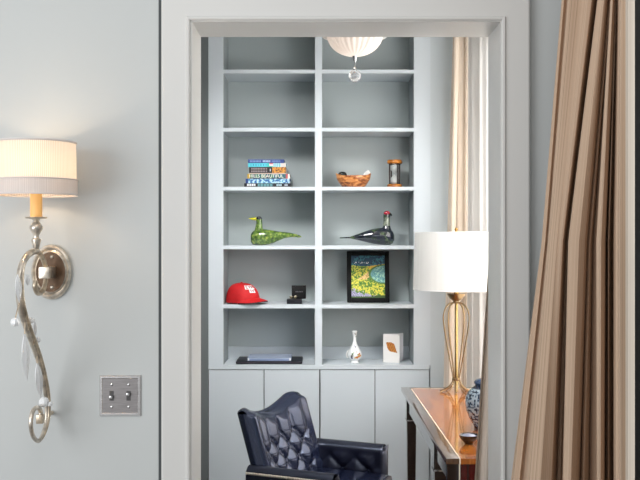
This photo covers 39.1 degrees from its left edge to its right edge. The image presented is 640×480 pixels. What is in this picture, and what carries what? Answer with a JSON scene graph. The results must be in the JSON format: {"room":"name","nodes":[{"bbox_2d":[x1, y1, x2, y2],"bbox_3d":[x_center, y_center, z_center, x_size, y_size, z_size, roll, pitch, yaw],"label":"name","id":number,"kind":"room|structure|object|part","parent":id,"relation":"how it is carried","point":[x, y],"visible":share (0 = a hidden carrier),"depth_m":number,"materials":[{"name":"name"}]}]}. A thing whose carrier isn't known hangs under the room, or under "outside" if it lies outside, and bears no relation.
{"room":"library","nodes":[
{"label":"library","id":0,"kind":"room"},
{"bbox_2d":[0,0,561,479],"bbox_3d":[-0.450,0.000,2.570,2.500,2.900,0.140,0,0,0],"label":"wall","id":1,"kind":"structure","parent":0,"point":[83,72],"depth_m":2.50,"materials":[{"name":"paint"}]},
{"bbox_2d":[0,137,78,442],"bbox_3d":[-0.744,0.140,2.324,0.214,0.795,0.348,0,0,0],"label":"wall sconce","id":2,"kind":"object","parent":1,"relation":"attached to","point":[37,169],"visible":1,"depth_m":2.30,"materials":[{"name":"silver metal"}]},
{"bbox_3d":[-0.744,0.279,2.338,0.018,0.517,0.240,0,0,0],"label":"stem","id":3,"kind":"part","parent":2,"relation":"part of","materials":[{"name":"silver metal"}]},
{"bbox_2d":[25,194,47,248],"bbox_3d":[-0.744,-0.050,2.359,0.058,0.162,0.058,0,0,0],"label":"candle","id":4,"kind":"object","parent":2,"relation":"on","point":[36,227],"depth_m":2.35,"materials":[{"name":"yellow wax"}]},
{"bbox_3d":[-0.744,-0.187,2.359,0.207,0.135,0.207,0,0,0],"label":"lamp shade","id":5,"kind":"part","parent":2,"relation":"part of","materials":[{"name":"beige fabric"}]},
{"bbox_3d":[-0.744,-0.255,2.359,0.208,0.005,0.208,0,0,0],"label":"shade trim","id":6,"kind":"part","parent":2,"relation":"part of","materials":[{"name":"beige fabric"}]},
{"bbox_3d":[-0.744,-0.158,2.359,0.215,0.004,0.215,0,0,0],"label":"shade trim","id":7,"kind":"part","parent":2,"relation":"part of","materials":[{"name":"beige fabric"}]},
{"bbox_3d":[-0.744,-0.118,2.359,0.216,0.004,0.216,0,0,0],"label":"shade trim","id":8,"kind":"part","parent":2,"relation":"part of","materials":[{"name":"beige fabric"}]},
{"bbox_3d":[-0.744,0.088,2.491,0.112,0.152,0.013,0,0,0],"label":"plate","id":9,"kind":"part","parent":2,"relation":"part of","materials":[{"name":"silver metal"}]},
{"bbox_2d":[100,375,140,415],"bbox_3d":[-0.554,0.432,2.492,0.115,0.113,0.016,0,0,0],"label":"light switch","id":10,"kind":"object","parent":1,"relation":"attached to","point":[120,395],"visible":1,"depth_m":2.50,"materials":[{"name":"metal"}]},
{"bbox_3d":[-0.554,0.432,2.497,0.097,0.095,0.004,0,0,0],"label":"plate","id":11,"kind":"part","parent":10,"relation":"part of","materials":[{"name":"grey metal"}]},
{"bbox_2d":[159,0,160,479],"bbox_3d":[-0.443,0.385,2.498,0.009,2.131,0.004,0,0,0],"label":"trim","id":12,"kind":"structure","parent":1,"relation":"attached to","point":[159,0],"depth_m":2.50,"materials":[{"name":"grey paint"}]},
{"bbox_2d":[161,0,529,479],"bbox_3d":[0.071,0.384,2.562,1.015,2.133,0.195,0,0,0],"label":"trim","id":13,"kind":"structure","parent":1,"relation":"attached to","point":[505,23],"depth_m":2.47,"materials":[{"name":"paint"}]},
{"bbox_2d":[429,37,452,479],"bbox_3d":[0.175,0.120,4.650,1.550,2.660,0.300,0,0,0],"label":"wall","id":14,"kind":"structure","parent":0,"point":[440,47],"depth_m":4.50,"materials":[{"name":"paint"}]},
{"bbox_2d":[475,275,487,479],"bbox_3d":[0.623,0.194,2.741,0.395,2.488,0.084,0,0,0],"label":"drape","id":15,"kind":"object","parent":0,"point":[481,468],"visible":0.08,"depth_m":2.74,"materials":[{"name":"beige fabric"}]},
{"bbox_3d":[0.175,-1.240,3.720,1.790,0.060,2.160,0,0,0],"label":"ceiling","id":16,"kind":"structure","parent":0,"visible":0},
{"bbox_2d":[323,37,386,81],"bbox_3d":[0.132,-0.903,3.400,0.252,0.614,0.252,0,0,0],"label":"ceiling light","id":17,"kind":"object","parent":16,"relation":"hanging from","point":[354,47],"visible":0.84,"depth_m":3.35,"materials":[{"name":"white glass"}]},
{"bbox_3d":[0.132,-0.736,3.400,0.212,0.082,0.211,0,0,0],"label":"lamp shade","id":18,"kind":"part","parent":17,"relation":"part of","materials":[{"name":"white glass"}]},
{"bbox_3d":[-0.315,1.480,2.100,2.770,0.060,5.400,0,0,0],"label":"floor","id":19,"kind":"structure","parent":0,"visible":0},
{"bbox_2d":[237,391,391,479],"bbox_3d":[-0.017,1.057,3.659,0.519,0.787,0.604,0,0,24],"label":"leather armchair","id":20,"kind":"object","parent":19,"relation":"on","point":[281,441],"visible":1,"depth_m":3.78,"materials":[{"name":"blue leather"}]},
{"bbox_3d":[-0.117,1.010,3.380,0.367,0.246,0.013,0,0,24],"label":"nailhead trim","id":21,"kind":"part","parent":20,"relation":"part of","materials":[{"name":"silver metal"}]},
{"bbox_3d":[-0.155,0.857,3.720,0.216,0.387,0.510,0,0,24],"label":"backrest","id":22,"kind":"part","parent":20,"relation":"part of","materials":[{"name":"blue leather"}]},
{"bbox_3d":[-0.097,1.008,3.412,0.376,0.283,0.080,0,0,24],"label":"armrest","id":23,"kind":"part","parent":20,"relation":"part of","materials":[{"name":"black leather"}]},
{"bbox_2d":[309,467,391,479],"bbox_3d":[0.030,1.020,3.638,0.415,0.090,0.444,0,0,24],"label":"seat cushion","id":24,"kind":"object","parent":20,"relation":"on","point":[345,473],"depth_m":3.78,"materials":[{"name":"blue leather"}]},
{"bbox_3d":[0.113,1.008,3.883,0.376,0.283,0.080,0,0,24],"label":"armrest","id":25,"kind":"part","parent":20,"relation":"part of","materials":[{"name":"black leather"}]},
{"bbox_2d":[208,37,429,479],"bbox_3d":[-0.003,0.122,4.604,1.110,2.655,0.316,0,0,0],"label":"bookcase","id":26,"kind":"object","parent":19,"relation":"on","point":[294,100],"depth_m":4.75,"materials":[{"name":"paint"}]},
{"bbox_3d":[-0.419,1.008,4.511,0.274,0.714,0.021,0,0,0],"label":"door","id":27,"kind":"part","parent":26,"relation":"part of","materials":[{"name":"paint"}]},
{"bbox_3d":[-0.370,0.268,4.571,0.230,0.109,0.156,0,0,30],"label":"baseball cap","id":28,"kind":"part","parent":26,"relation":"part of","materials":[{"name":"red fabric"}]},
{"bbox_2d":[244,183,291,186],"bbox_3d":[-0.264,-0.277,4.620,0.236,0.019,0.171,0,0,0],"label":"book","id":29,"kind":"object","parent":26,"relation":"on","point":[245,184],"visible":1,"depth_m":4.53,"materials":[{"name":"paper"}]},
{"bbox_2d":[246,179,290,182],"bbox_3d":[-0.264,-0.298,4.619,0.222,0.023,0.166,0,0,0],"label":"book","id":30,"kind":"object","parent":29,"relation":"on","point":[247,180],"visible":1,"depth_m":4.54,"materials":[{"name":"paper"}]},
{"bbox_2d":[247,174,290,179],"bbox_3d":[-0.259,-0.321,4.615,0.216,0.023,0.162,0,0,0],"label":"book","id":31,"kind":"object","parent":30,"relation":"on","point":[249,176],"visible":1,"depth_m":4.54,"materials":[{"name":"paper"}]},
{"bbox_2d":[249,167,286,173],"bbox_3d":[-0.265,-0.351,4.614,0.186,0.035,0.151,0,0,0],"label":"book","id":32,"kind":"object","parent":31,"relation":"on","point":[252,170],"visible":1,"depth_m":4.54,"materials":[{"name":"paper"}]},
{"bbox_2d":[248,163,286,167],"bbox_3d":[-0.267,-0.378,4.610,0.192,0.019,0.146,0,0,0],"label":"book","id":33,"kind":"object","parent":32,"relation":"on","point":[249,164],"visible":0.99,"depth_m":4.54,"materials":[{"name":"paper"}]},
{"bbox_2d":[248,159,284,162],"bbox_3d":[-0.272,-0.397,4.610,0.182,0.019,0.141,0,0,0],"label":"book","id":34,"kind":"object","parent":33,"relation":"on","point":[249,160],"visible":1,"depth_m":4.54,"materials":[{"name":"paper"}]},
{"bbox_3d":[-0.255,0.333,4.625,0.460,0.019,0.245,0,0,0],"label":"shelf","id":35,"kind":"part","parent":26,"relation":"part of","materials":[{"name":"paint"}]},
{"bbox_3d":[-0.255,0.037,4.625,0.460,0.018,0.245,0,0,0],"label":"shelf","id":36,"kind":"part","parent":26,"relation":"part of","materials":[{"name":"paint"}]},
{"bbox_3d":[-0.255,-0.257,4.625,0.460,0.018,0.245,0,0,0],"label":"shelf","id":37,"kind":"part","parent":26,"relation":"part of","materials":[{"name":"paint"}]},
{"bbox_3d":[-0.255,-0.552,4.625,0.460,0.018,0.245,0,0,0],"label":"shelf","id":38,"kind":"part","parent":26,"relation":"part of","materials":[{"name":"paint"}]},
{"bbox_3d":[-0.255,-0.843,4.625,0.460,0.018,0.245,0,0,0],"label":"shelf","id":39,"kind":"part","parent":26,"relation":"part of","materials":[{"name":"paint"}]},
{"bbox_2d":[236,356,302,363],"bbox_3d":[-0.257,0.618,4.624,0.334,0.015,0.191,0,0,0],"label":"tray","id":40,"kind":"object","parent":26,"relation":"on","point":[242,359],"visible":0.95,"depth_m":4.53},
{"bbox_2d":[247,354,291,360],"bbox_3d":[-0.256,0.602,4.620,0.221,0.015,0.166,0,0,0],"label":"laptop","id":41,"kind":"object","parent":40,"relation":"on","point":[252,357],"visible":1,"depth_m":4.56,"materials":[{"name":"silver metal"}]},
{"bbox_3d":[-0.255,0.594,4.743,0.460,0.065,0.010,0,0,0],"label":"rail","id":42,"kind":"part","parent":26,"relation":"part of","materials":[{"name":"paint"}]},
{"bbox_2d":[249,216,301,244],"bbox_3d":[-0.229,-0.047,4.600,0.271,0.147,0.079,0,0,0],"label":"bird figurine","id":43,"kind":"object","parent":26,"relation":"on","point":[259,236],"visible":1,"depth_m":4.58,"materials":[{"name":"green glass"}]},
{"bbox_3d":[-0.141,1.008,4.511,0.274,0.714,0.021,0,0,0],"label":"door","id":44,"kind":"part","parent":26,"relation":"part of","materials":[{"name":"paint"}]},
{"bbox_2d":[287,285,305,303],"bbox_3d":[-0.120,0.277,4.577,0.095,0.090,0.094,0,0,0],"label":"box","id":45,"kind":"object","parent":26,"relation":"on","point":[299,291],"visible":1,"depth_m":4.60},
{"bbox_3d":[-0.108,0.266,4.611,0.073,0.068,0.026,0,0,0],"label":"lid","id":46,"kind":"part","parent":45,"relation":"part of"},
{"bbox_3d":[-0.007,0.122,4.755,1.102,2.655,0.014,0,0,0],"label":"panel","id":47,"kind":"part","parent":26,"relation":"part of","materials":[{"name":"paint"}]},
{"bbox_3d":[0.138,1.008,4.511,0.271,0.714,0.021,0,0,0],"label":"door","id":48,"kind":"part","parent":26,"relation":"part of","materials":[{"name":"paint"}]},
{"bbox_2d":[336,173,370,186],"bbox_3d":[0.171,-0.306,4.620,0.183,0.077,0.140,0,0,0],"label":"wooden bowl","id":49,"kind":"object","parent":26,"relation":"on","point":[344,180],"visible":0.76,"depth_m":4.57,"materials":[{"name":"orange wood"}]},
{"bbox_2d":[346,330,361,362],"bbox_3d":[0.176,0.543,4.580,0.074,0.163,0.074,0,0,45],"label":"bud vase","id":50,"kind":"object","parent":26,"relation":"on","point":[354,354],"visible":1,"depth_m":4.56,"materials":[{"name":"ceramic"}]},
{"bbox_3d":[0.240,0.594,4.743,0.460,0.065,0.010,0,0,0],"label":"rail","id":51,"kind":"part","parent":26,"relation":"part of","materials":[{"name":"paint"}]},
{"bbox_2d":[340,211,393,244],"bbox_3d":[0.240,-0.062,4.600,0.280,0.176,0.079,0,0,0],"label":"bird figurine","id":52,"kind":"object","parent":26,"relation":"on","point":[384,235],"visible":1,"depth_m":4.58,"materials":[{"name":"black glass"}]},
{"bbox_3d":[0.240,0.333,4.625,0.460,0.019,0.245,0,0,0],"label":"shelf","id":53,"kind":"part","parent":26,"relation":"part of","materials":[{"name":"paint"}]},
{"bbox_3d":[0.240,0.037,4.625,0.460,0.018,0.245,0,0,0],"label":"shelf","id":54,"kind":"part","parent":26,"relation":"part of","materials":[{"name":"paint"}]},
{"bbox_3d":[0.240,-0.257,4.625,0.460,0.018,0.245,0,0,0],"label":"shelf","id":55,"kind":"part","parent":26,"relation":"part of","materials":[{"name":"paint"}]},
{"bbox_3d":[0.240,-0.552,4.625,0.460,0.018,0.245,0,0,0],"label":"shelf","id":56,"kind":"part","parent":26,"relation":"part of","materials":[{"name":"paint"}]},
{"bbox_3d":[0.240,-0.843,4.625,0.460,0.018,0.245,0,0,0],"label":"shelf","id":57,"kind":"part","parent":26,"relation":"part of","materials":[{"name":"paint"}]},
{"bbox_2d":[347,251,389,302],"bbox_3d":[0.248,0.190,4.659,0.218,0.264,0.097,0,0,0],"label":"framed painting","id":58,"kind":"object","parent":26,"relation":"on","point":[367,271],"visible":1,"depth_m":4.64,"materials":[{"name":"wood"}]},
{"bbox_2d":[383,333,402,362],"bbox_3d":[0.375,0.552,4.619,0.087,0.144,0.086,0,0,18],"label":"greeting card","id":59,"kind":"object","parent":26,"relation":"on","point":[392,343],"visible":1,"depth_m":4.59,"materials":[{"name":"paper"}]},
{"bbox_2d":[387,160,401,186],"bbox_3d":[0.383,-0.339,4.620,0.078,0.143,0.078,0,0,0],"label":"hourglass","id":60,"kind":"object","parent":26,"relation":"on","point":[394,165],"visible":0.96,"depth_m":4.60,"materials":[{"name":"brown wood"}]},
{"bbox_3d":[0.383,-0.339,4.620,0.044,0.104,0.044,0,0,0],"label":"glass bulb","id":61,"kind":"part","parent":60,"relation":"part of","materials":[{"name":"clear glass"}]},
{"bbox_3d":[0.398,-0.339,4.593,0.010,0.105,0.009,0,0,0],"label":"post","id":62,"kind":"part","parent":60,"relation":"part of","materials":[{"name":"black wood"}]},
{"bbox_3d":[0.411,1.008,4.511,0.269,0.714,0.021,0,0,0],"label":"door","id":63,"kind":"part","parent":26,"relation":"part of","materials":[{"name":"paint"}]},
{"bbox_2d":[401,387,477,479],"bbox_3d":[0.567,1.070,3.532,0.355,0.760,1.380,0,0,-1],"label":"writing desk","id":64,"kind":"object","parent":19,"relation":"on","point":[440,418],"visible":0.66,"depth_m":3.46,"materials":[{"name":"brown wood"}]},
{"bbox_3d":[0.416,1.079,4.113,0.046,0.742,0.046,0,0,-1],"label":"leg","id":65,"kind":"part","parent":64,"relation":"part of","materials":[{"name":"brown wood"}]},
{"bbox_3d":[0.408,0.749,3.673,0.005,0.061,0.805,0,0,-1],"label":"drawer","id":66,"kind":"part","parent":64,"relation":"part of","materials":[{"name":"wood"}]},
{"bbox_3d":[0.428,1.079,3.223,0.046,0.742,0.046,0,0,-1],"label":"leg","id":67,"kind":"part","parent":64,"relation":"part of","materials":[{"name":"brown wood"}]},
{"bbox_3d":[0.416,0.749,3.053,0.005,0.061,0.265,0,0,-1],"label":"drawer","id":68,"kind":"part","parent":64,"relation":"part of","materials":[{"name":"wood"}]},
{"bbox_2d":[413,227,487,394],"bbox_3d":[0.616,0.316,4.070,0.390,0.747,0.390,0,0,-26],"label":"table lamp","id":69,"kind":"object","parent":64,"relation":"on","point":[456,262],"visible":0.94,"depth_m":3.91,"materials":[{"name":"white fabric"}]},
{"bbox_3d":[0.616,0.223,4.070,0.391,0.005,0.391,0,0,0],"label":"shade trim","id":70,"kind":"part","parent":69,"relation":"part of","materials":[{"name":"white fabric"}]},
{"bbox_3d":[0.616,0.095,4.070,0.387,0.256,0.387,0,0,0],"label":"lamp shade","id":71,"kind":"part","parent":69,"relation":"part of","materials":[{"name":"fabric"}]},
{"bbox_3d":[0.616,-0.034,4.070,0.378,0.005,0.378,0,0,0],"label":"shade trim","id":72,"kind":"part","parent":69,"relation":"part of","materials":[{"name":"white fabric"}]},
{"bbox_3d":[0.616,0.456,4.070,0.013,0.460,0.013,0,0,0],"label":"rod","id":73,"kind":"part","parent":69,"relation":"part of","materials":[{"name":"gold metal"}]},
{"bbox_2d":[459,432,476,443],"bbox_3d":[0.505,0.672,3.050,0.068,0.034,0.068,0,0,0],"label":"dish","id":74,"kind":"object","parent":64,"relation":"on","point":[467,438],"visible":0.94,"depth_m":3.03,"materials":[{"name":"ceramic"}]},
{"bbox_3d":[0.595,0.749,2.860,0.304,0.082,0.022,0,0,-1],"label":"panel","id":75,"kind":"part","parent":64,"relation":"part of","materials":[{"name":"brown wood"}]},
{"bbox_2d":[465,378,480,428],"bbox_3d":[0.609,0.589,3.300,0.152,0.201,0.152,0,0,0],"label":"ginger jar","id":76,"kind":"object","parent":64,"relation":"on","point":[472,399],"visible":0.38,"depth_m":3.26,"materials":[{"name":"ceramic"}]},
{"bbox_3d":[0.609,0.508,3.300,0.088,0.040,0.088,0,0,0],"label":"lid","id":77,"kind":"part","parent":76,"relation":"part of","materials":[{"name":"blue ceramic"}]},
{"bbox_3d":[0.860,0.000,1.020,0.120,2.900,3.240,0,0,0],"label":"wall","id":78,"kind":"structure","parent":0,"visible":0},
{"bbox_2d":[511,0,634,479],"bbox_3d":[0.579,0.133,2.114,0.397,2.605,0.404,0,0,0],"label":"drape","id":79,"kind":"object","parent":78,"relation":"hanging from","point":[577,414],"visible":1,"depth_m":2.11,"materials":[{"name":"brown fabric"}]},
{"bbox_2d":[635,0,639,479],"bbox_3d":[0.838,0.115,1.710,0.065,2.428,1.418,0,0,0],"label":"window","id":80,"kind":"structure","parent":78,"relation":"in","point":[637,2],"depth_m":2.28,"materials":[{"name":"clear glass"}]},
{"bbox_3d":[1.010,0.120,3.720,0.120,2.660,2.160,0,0,0],"label":"wall","id":81,"kind":"structure","parent":0,"visible":0},
{"bbox_2d":[443,37,467,386],"bbox_3d":[0.652,0.154,4.367,0.137,2.568,0.078,0,0,-7],"label":"drape","id":82,"kind":"object","parent":81,"relation":"hanging from","point":[458,152],"visible":0.55,"depth_m":4.38,"materials":[{"name":"beige fabric"}]},
{"bbox_2d":[466,37,487,386],"bbox_3d":[0.861,0.154,3.755,0.110,2.568,1.411,0,0,-7],"label":"sheer curtain","id":83,"kind":"object","parent":81,"relation":"hanging from","point":[477,46],"visible":0.12,"depth_m":4.37,"materials":[{"name":"white fabric"}]},
{"bbox_3d":[-0.660,0.120,3.720,0.120,2.660,2.160,0,0,0],"label":"wall","id":84,"kind":"structure","parent":0,"visible":0},
{"bbox_2d":[201,37,208,479],"bbox_3d":[-0.579,0.120,4.508,0.042,2.660,0.045,0,0,0],"label":"trim","id":85,"kind":"structure","parent":84,"relation":"attached to","point":[204,40],"depth_m":4.49,"materials":[{"name":"grey paint"}]}
]}

